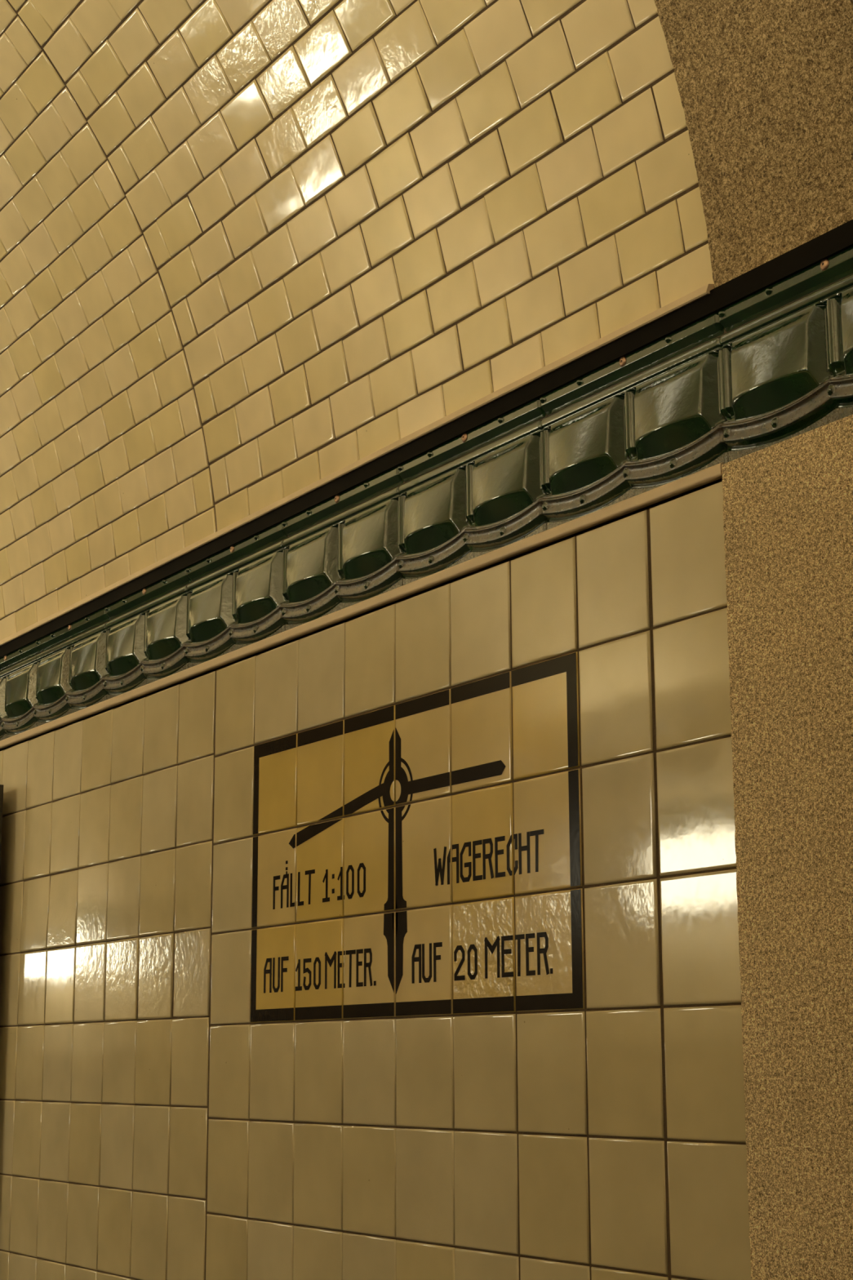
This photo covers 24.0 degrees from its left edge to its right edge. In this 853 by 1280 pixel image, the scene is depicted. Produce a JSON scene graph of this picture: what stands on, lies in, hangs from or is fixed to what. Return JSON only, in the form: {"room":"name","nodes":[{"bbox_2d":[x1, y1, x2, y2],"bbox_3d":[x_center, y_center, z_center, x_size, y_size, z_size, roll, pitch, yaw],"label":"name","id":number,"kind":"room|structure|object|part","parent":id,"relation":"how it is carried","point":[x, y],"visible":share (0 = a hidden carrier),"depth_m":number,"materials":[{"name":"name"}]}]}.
{"room":"pedestrian tunnel","nodes":[
{"label":"pedestrian tunnel","id":0,"kind":"room"},
{"bbox_2d":[0,478,751,1279],"bbox_3d":[-3.561,2.248,10.097,0.146,3.185,33.600,7,-14,-31],"label":"wall","id":1,"kind":"structure","parent":0,"point":[150,1129],"depth_m":4.56,"materials":[{"name":"beige tile"}]},
{"bbox_2d":[0,784,3,866],"bbox_3d":[-1.735,1.469,7.072,0.065,1.781,1.229,7,-14,-31],"label":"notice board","id":2,"kind":"object","parent":1,"relation":"attached to","point":[1,785],"visible":1,"depth_m":6.72,"materials":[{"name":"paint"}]},
{"bbox_2d":[0,641,40,740],"bbox_3d":[-1.458,0.198,6.912,0.058,0.305,0.583,7,-14,-31],"label":"tile","id":3,"kind":"structure","parent":1,"relation":"attached to","point":[18,682],"depth_m":6.78,"materials":[{"name":"green ceramic"}]},
{"bbox_2d":[33,608,110,726],"bbox_3d":[-1.148,0.094,6.426,0.058,0.305,0.583,7,-14,-31],"label":"tile","id":4,"kind":"structure","parent":1,"relation":"attached to","point":[71,673],"depth_m":6.40,"materials":[{"name":"green ceramic"}]},
{"bbox_2d":[102,568,191,699],"bbox_3d":[-0.839,-0.010,5.941,0.058,0.305,0.583,7,-14,-31],"label":"tile","id":5,"kind":"structure","parent":1,"relation":"attached to","point":[145,644],"depth_m":5.91,"materials":[{"name":"green ceramic"}]},
{"bbox_2d":[184,522,288,667],"bbox_3d":[-0.530,-0.114,5.455,0.058,0.305,0.583,7,-14,-31],"label":"tile","id":6,"kind":"structure","parent":1,"relation":"attached to","point":[237,606],"depth_m":5.43,"materials":[{"name":"green ceramic"}]},
{"bbox_2d":[280,466,405,630],"bbox_3d":[-0.221,-0.217,4.970,0.058,0.305,0.583,7,-14,-31],"label":"tile","id":7,"kind":"structure","parent":1,"relation":"attached to","point":[349,557],"depth_m":4.94,"materials":[{"name":"green ceramic"}]},
{"bbox_2d":[0,284,714,646],"bbox_3d":[-2.117,0.227,7.984,0.032,0.023,10.072,7,-14,-31],"label":"trim","id":8,"kind":"structure","parent":1,"relation":"attached to","point":[704,291],"depth_m":4.70,"materials":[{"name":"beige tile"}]},
{"bbox_2d":[0,462,724,749],"bbox_3d":[-2.106,0.575,7.916,0.015,0.025,10.073,7,-14,-31],"label":"trim","id":9,"kind":"structure","parent":1,"relation":"attached to","point":[713,473],"depth_m":4.64,"materials":[{"name":"beige tile"}]},
{"bbox_2d":[250,651,584,1022],"bbox_3d":[-0.068,0.501,4.600,0.013,0.716,1.436,7,-14,-31],"label":"painted sign","id":10,"kind":"object","parent":1,"relation":"attached to","point":[411,962],"visible":1,"depth_m":4.48,"materials":[{"name":"yellow tile"}]},
{"bbox_3d":[-0.221,0.429,4.853,0.001,0.114,0.480,7,-14,-31],"label":"arm","id":11,"kind":"part","parent":10,"relation":"part of","materials":[{"name":"black paint"}]},
{"bbox_3d":[0.060,0.304,4.418,0.001,0.032,0.409,7,-14,-31],"label":"arm","id":12,"kind":"part","parent":10,"relation":"part of","materials":[{"name":"black paint"}]},
{"bbox_2d":[0,219,852,657],"bbox_3d":[-1.347,-0.002,6.783,0.030,0.044,12.960,7,-14,-31],"label":"trim","id":13,"kind":"structure","parent":1,"relation":"attached to","point":[840,238],"depth_m":4.35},
{"bbox_2d":[397,398,550,585],"bbox_3d":[0.088,-0.321,4.484,0.058,0.305,0.583,7,-14,-31],"label":"decorative molding","id":14,"kind":"structure","parent":1,"relation":"attached to","point":[486,500],"depth_m":4.46,"materials":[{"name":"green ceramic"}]},
{"bbox_2d":[539,312,730,529],"bbox_3d":[0.397,-0.425,3.998,0.058,0.305,0.583,7,-14,-31],"label":"decorative molding","id":15,"kind":"structure","parent":1,"relation":"attached to","point":[660,425],"depth_m":3.97,"materials":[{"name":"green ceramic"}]},
{"bbox_2d":[653,0,852,288],"bbox_3d":[-1.346,-2.041,2.530,4.859,2.212,0.591,7,-14,-31],"label":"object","id":16,"kind":"structure","parent":1,"relation":"attached to","point":[765,86],"depth_m":3.65,"materials":[{"name":"beige stone"}]},
{"bbox_2d":[718,246,852,462],"bbox_3d":[0.706,-0.528,3.513,0.058,0.305,0.583,7,-14,-31],"label":"decorative molding","id":17,"kind":"structure","parent":1,"relation":"attached to","point":[788,371],"depth_m":3.59,"materials":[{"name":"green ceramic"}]},
{"bbox_2d":[721,414,852,1279],"bbox_3d":[0.718,0.913,3.212,0.028,2.633,0.591,7,-14,-31],"label":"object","id":18,"kind":"structure","parent":1,"relation":"attached to","point":[788,504],"depth_m":3.44,"materials":[{"name":"beige stone"}]},
{"bbox_2d":[0,0,852,671],"bbox_3d":[-5.685,-0.525,9.338,5.097,2.548,33.600,7,-14,-31],"label":"ceiling","id":19,"kind":"structure","parent":0,"point":[251,251],"depth_m":5.06,"materials":[{"name":"tile"}]}
]}

